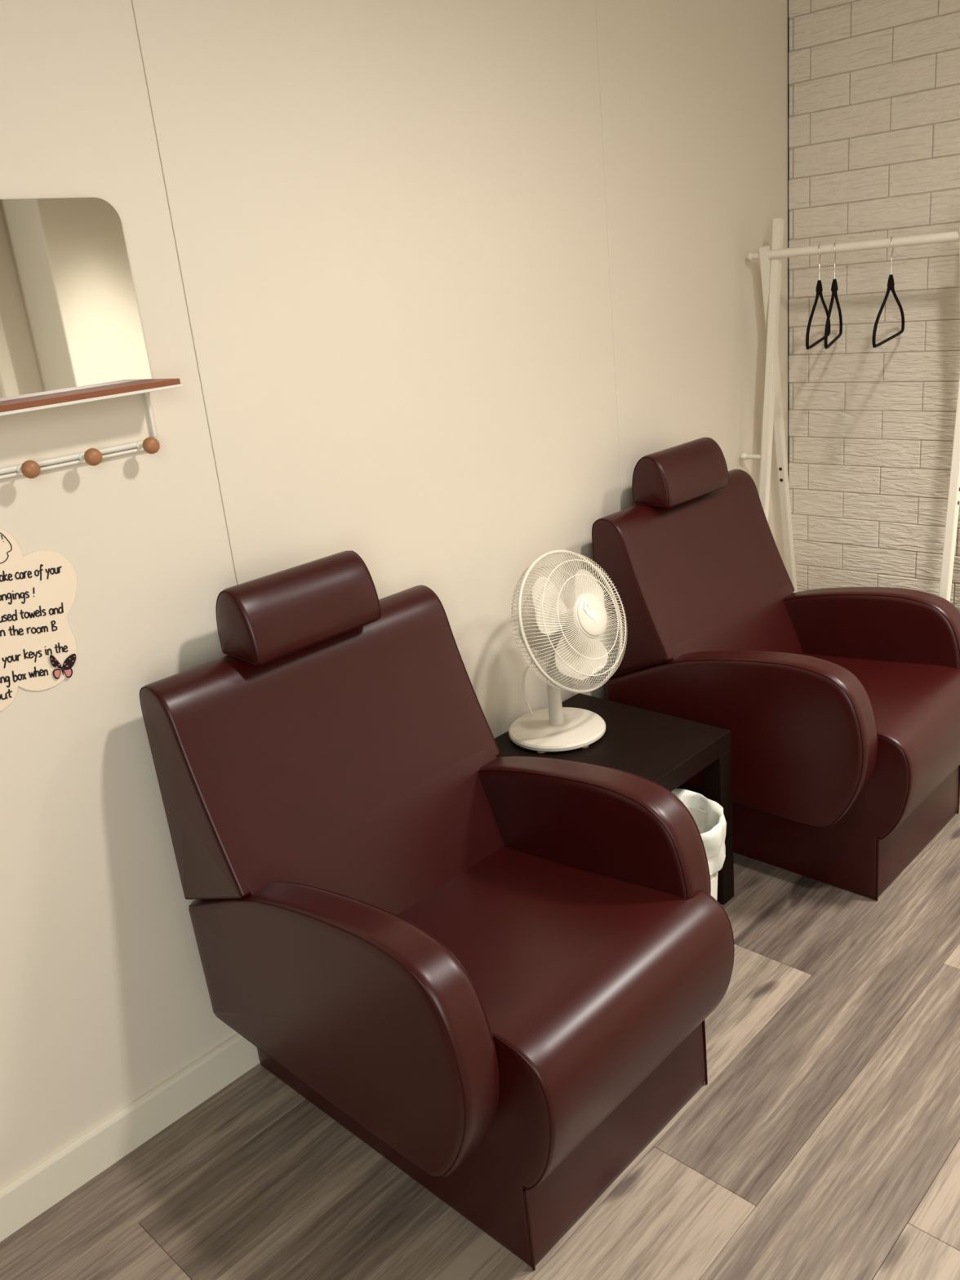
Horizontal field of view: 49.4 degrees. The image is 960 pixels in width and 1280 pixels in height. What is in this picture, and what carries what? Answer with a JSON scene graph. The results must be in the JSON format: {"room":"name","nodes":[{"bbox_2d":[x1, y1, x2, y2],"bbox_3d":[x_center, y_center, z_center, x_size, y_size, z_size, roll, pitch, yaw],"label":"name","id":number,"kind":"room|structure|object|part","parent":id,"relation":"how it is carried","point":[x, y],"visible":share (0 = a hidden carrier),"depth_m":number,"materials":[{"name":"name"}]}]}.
{"room":"salon","nodes":[
{"label":"salon","id":0,"kind":"room"},
{"bbox_2d":[0,0,787,1187],"bbox_3d":[-0.667,-0.313,1.791,0.120,2.650,5.051,12,26,42],"label":"wall","id":1,"kind":"structure","parent":0,"point":[426,286],"depth_m":2.02,"materials":[{"name":"beige paint"}]},
{"bbox_2d":[0,528,76,711],"bbox_3d":[-0.800,-0.020,1.624,0.003,0.297,0.382,12,26,42],"label":"note","id":2,"kind":"object","parent":1,"relation":"attached to","point":[38,588],"visible":1,"depth_m":1.70,"materials":[{"name":"beige paper"}]},
{"bbox_2d":[49,653,75,679],"bbox_3d":[-0.695,0.042,1.746,0.004,0.048,0.044,12,26,42],"label":"butterfly decoration","id":3,"kind":"object","parent":2,"relation":"attached to","point":[68,663],"visible":1,"depth_m":1.75,"materials":[{"name":"black paper"}]},
{"bbox_2d":[0,197,151,401],"bbox_3d":[-0.744,-0.504,1.564,0.007,0.286,0.498,12,26,42],"label":"wall mirror","id":4,"kind":"object","parent":1,"relation":"attached to","point":[70,320],"visible":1,"depth_m":1.65,"materials":[{"name":"clear glass"}]},
{"bbox_2d":[0,436,159,479],"bbox_3d":[-0.702,-0.268,1.629,0.059,0.028,0.470,12,26,42],"label":"hook rail","id":5,"kind":"object","parent":1,"relation":"attached to","point":[92,456],"visible":1,"depth_m":1.68,"materials":[{"name":"white metal"}]},
{"bbox_3d":[-0.693,-0.263,1.612,0.020,0.028,0.028,12,26,42],"label":"knob","id":6,"kind":"part","parent":5,"relation":"part of","materials":[{"name":"brown wood"}]},
{"bbox_3d":[-0.622,-0.294,1.681,0.020,0.028,0.028,12,26,42],"label":"knob","id":7,"kind":"part","parent":5,"relation":"part of","materials":[{"name":"brown wood"}]},
{"bbox_3d":[-0.550,-0.326,1.750,0.020,0.028,0.028,12,26,42],"label":"knob","id":8,"kind":"part","parent":5,"relation":"part of","materials":[{"name":"brown wood"}]},
{"bbox_2d":[0,378,182,437],"bbox_3d":[-0.694,-0.317,1.597,0.100,0.096,0.502,12,26,42],"label":"wall shelf","id":9,"kind":"object","parent":1,"relation":"attached to","point":[144,387],"visible":0.98,"depth_m":1.63,"materials":[{"name":"brown wood"}]},
{"bbox_2d":[0,1032,260,1241],"bbox_3d":[-0.567,0.884,2.081,0.014,0.090,4.851,12,26,42],"label":"baseboard","id":10,"kind":"structure","parent":1,"relation":"attached to","point":[51,1180],"depth_m":1.97,"materials":[{"name":"white wood"}]},
{"bbox_2d":[0,795,959,1279],"bbox_3d":[0.671,1.203,1.022,3.570,0.060,5.151,12,26,42],"label":"floor","id":11,"kind":"structure","parent":0,"point":[821,1140],"depth_m":1.87,"materials":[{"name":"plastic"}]},
{"bbox_2d":[139,550,733,1271],"bbox_3d":[-0.062,0.402,1.876,0.825,1.033,0.658,12,26,42],"label":"armchair","id":12,"kind":"object","parent":11,"relation":"on","point":[502,977],"visible":1,"depth_m":1.81,"materials":[{"name":"red leather"}]},
{"bbox_3d":[-0.236,0.242,1.984,0.297,0.517,0.654,12,26,42],"label":"backrest","id":13,"kind":"part","parent":12,"relation":"part of","materials":[{"name":"red leather"}]},
{"bbox_3d":[-0.253,0.584,1.727,0.717,0.405,0.089,12,26,42],"label":"armrest","id":14,"kind":"part","parent":12,"relation":"part of","materials":[{"name":"red leather"}]},
{"bbox_3d":[0.066,0.616,1.871,0.565,0.275,0.554,12,26,42],"label":"seat","id":15,"kind":"part","parent":12,"relation":"part of","materials":[{"name":"red leather"}]},
{"bbox_3d":[0.137,0.413,2.104,0.717,0.405,0.091,12,26,42],"label":"armrest","id":16,"kind":"part","parent":12,"relation":"part of","materials":[{"name":"red leather"}]},
{"bbox_2d":[494,693,733,905],"bbox_3d":[0.274,0.461,2.498,0.452,0.450,0.499,12,26,42],"label":"side table","id":17,"kind":"object","parent":11,"relation":"on","point":[665,750],"visible":0.23,"depth_m":2.44,"materials":[{"name":"black wood"}]},
{"bbox_2d":[508,549,627,753],"bbox_3d":[0.179,0.016,2.426,0.274,0.454,0.331,12,26,42],"label":"desk fan","id":18,"kind":"object","parent":17,"relation":"on","point":[568,642],"visible":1,"depth_m":2.36,"materials":[{"name":"white plastic"}]},
{"bbox_3d":[0.163,0.102,2.554,0.078,0.212,0.112,12,26,42],"label":"power cord","id":19,"kind":"part","parent":18,"relation":"part of","materials":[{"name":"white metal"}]},
{"bbox_3d":[0.149,-0.078,2.322,0.069,0.107,0.126,12,26,42],"label":"blade","id":20,"kind":"part","parent":18,"relation":"part of","materials":[{"name":"white plastic"}]},
{"bbox_3d":[0.174,0.108,2.473,0.039,0.197,0.039,12,26,42],"label":"stem","id":21,"kind":"part","parent":18,"relation":"part of","materials":[{"name":"white plastic"}]},
{"bbox_2d":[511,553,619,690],"bbox_3d":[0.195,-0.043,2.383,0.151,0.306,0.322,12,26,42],"label":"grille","id":22,"kind":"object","parent":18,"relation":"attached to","point":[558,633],"depth_m":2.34,"materials":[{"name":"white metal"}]},
{"bbox_2d":[520,551,627,690],"bbox_3d":[0.221,-0.043,2.357,0.140,0.303,0.322,12,26,42],"label":"grille","id":23,"kind":"object","parent":18,"relation":"attached to","point":[571,640],"depth_m":2.33,"materials":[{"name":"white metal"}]},
{"bbox_3d":[0.229,0.030,2.361,0.148,0.108,0.049,-14,21,-23],"label":"blade","id":24,"kind":"part","parent":18,"relation":"part of","materials":[{"name":"white plastic"}]},
{"bbox_3d":[0.250,-0.095,2.414,0.027,0.144,0.118,12,26,42],"label":"blade","id":25,"kind":"part","parent":18,"relation":"part of","materials":[{"name":"white plastic"}]},
{"bbox_3d":[0.575,0.449,2.519,0.050,0.400,0.050,12,26,42],"label":"leg","id":26,"kind":"part","parent":17,"relation":"part of","materials":[{"name":"black wood"}]},
{"bbox_2d":[671,788,726,900],"bbox_3d":[0.449,0.539,2.341,0.216,0.371,0.216,12,26,42],"label":"waste bin","id":27,"kind":"object","parent":11,"relation":"on","point":[708,815],"visible":0.23,"depth_m":2.29,"materials":[{"name":"beige plastic"}]},
{"bbox_2d":[591,437,959,901],"bbox_3d":[0.804,0.021,2.715,0.825,1.033,0.658,12,26,42],"label":"armchair","id":28,"kind":"object","parent":11,"relation":"on","point":[840,707],"visible":0.9,"depth_m":2.62,"materials":[{"name":"red leather"}]},
{"bbox_3d":[0.630,-0.139,2.822,0.297,0.517,0.654,12,26,42],"label":"backrest","id":29,"kind":"part","parent":28,"relation":"part of","materials":[{"name":"red leather"}]},
{"bbox_3d":[0.614,0.204,2.565,0.717,0.405,0.089,12,26,42],"label":"armrest","id":30,"kind":"part","parent":28,"relation":"part of","materials":[{"name":"red leather"}]},
{"bbox_3d":[1.003,0.033,2.942,0.717,0.405,0.091,12,26,42],"label":"armrest","id":31,"kind":"part","parent":28,"relation":"part of","materials":[{"name":"red leather"}]},
{"bbox_3d":[0.932,0.236,2.710,0.565,0.275,0.554,12,26,42],"label":"seat","id":32,"kind":"part","parent":28,"relation":"part of","materials":[{"name":"red leather"}]},
{"bbox_2d":[740,217,959,601],"bbox_3d":[1.127,-0.415,3.039,0.732,1.574,0.406,12,26,42],"label":"clothes rack","id":33,"kind":"object","parent":11,"relation":"on","point":[771,260],"visible":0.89,"depth_m":3.01,"materials":[{"name":"white wood"}]},
{"bbox_3d":[0.860,-0.430,3.162,0.024,1.573,0.212,12,26,42],"label":"leg","id":34,"kind":"part","parent":33,"relation":"part of","materials":[{"name":"white wood"}]},
{"bbox_3d":[0.964,-0.453,3.305,0.024,1.504,0.255,12,26,42],"label":"leg","id":35,"kind":"part","parent":33,"relation":"part of","materials":[{"name":"white wood"}]},
{"bbox_2d":[805,243,830,349],"bbox_3d":[0.950,-0.970,2.926,0.019,0.266,0.448,3,21,25],"label":"hanger","id":36,"kind":"object","parent":33,"relation":"hanging from","point":[819,290],"visible":0.91,"depth_m":2.90,"materials":[{"name":"black plastic"}]},
{"bbox_3d":[0.955,-0.924,2.942,0.019,0.170,0.448,3,21,25],"label":"frame","id":37,"kind":"part","parent":36,"relation":"part of","materials":[{"name":"black plastic"}]},
{"bbox_2d":[824,241,842,348],"bbox_3d":[0.983,-0.963,2.896,0.019,0.266,0.448,3,21,23],"label":"hanger","id":38,"kind":"object","parent":33,"relation":"hanging from","point":[834,288],"visible":1,"depth_m":2.87,"materials":[{"name":"black plastic"}]},
{"bbox_3d":[0.988,-0.917,2.912,0.019,0.170,0.448,3,21,23],"label":"frame","id":39,"kind":"part","parent":38,"relation":"part of","materials":[{"name":"black plastic"}]},
{"bbox_2d":[871,235,904,347],"bbox_3d":[1.097,-0.937,2.790,0.019,0.266,0.448,6,22,30],"label":"hanger","id":40,"kind":"object","parent":33,"relation":"hanging from","point":[891,284],"visible":1,"depth_m":2.77,"materials":[{"name":"black plastic"}]},
{"bbox_3d":[1.101,-0.892,2.805,0.019,0.170,0.448,5,22,30],"label":"frame","id":41,"kind":"part","parent":40,"relation":"part of","materials":[{"name":"black plastic"}]},
{"bbox_3d":[1.262,-0.342,2.788,0.024,1.573,0.212,12,26,42],"label":"leg","id":42,"kind":"part","parent":33,"relation":"part of","materials":[{"name":"white wood"}]},
{"bbox_3d":[1.366,-0.365,2.930,0.024,1.504,0.255,12,26,42],"label":"leg","id":43,"kind":"part","parent":33,"relation":"part of","materials":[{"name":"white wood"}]},
{"bbox_2d":[787,0,959,612],"bbox_3d":[2.297,-0.759,2.146,3.560,2.681,0.151,12,26,42],"label":"wall","id":44,"kind":"structure","parent":0,"point":[873,86],"depth_m":3.08,"materials":[{"name":"brick"}]}
]}

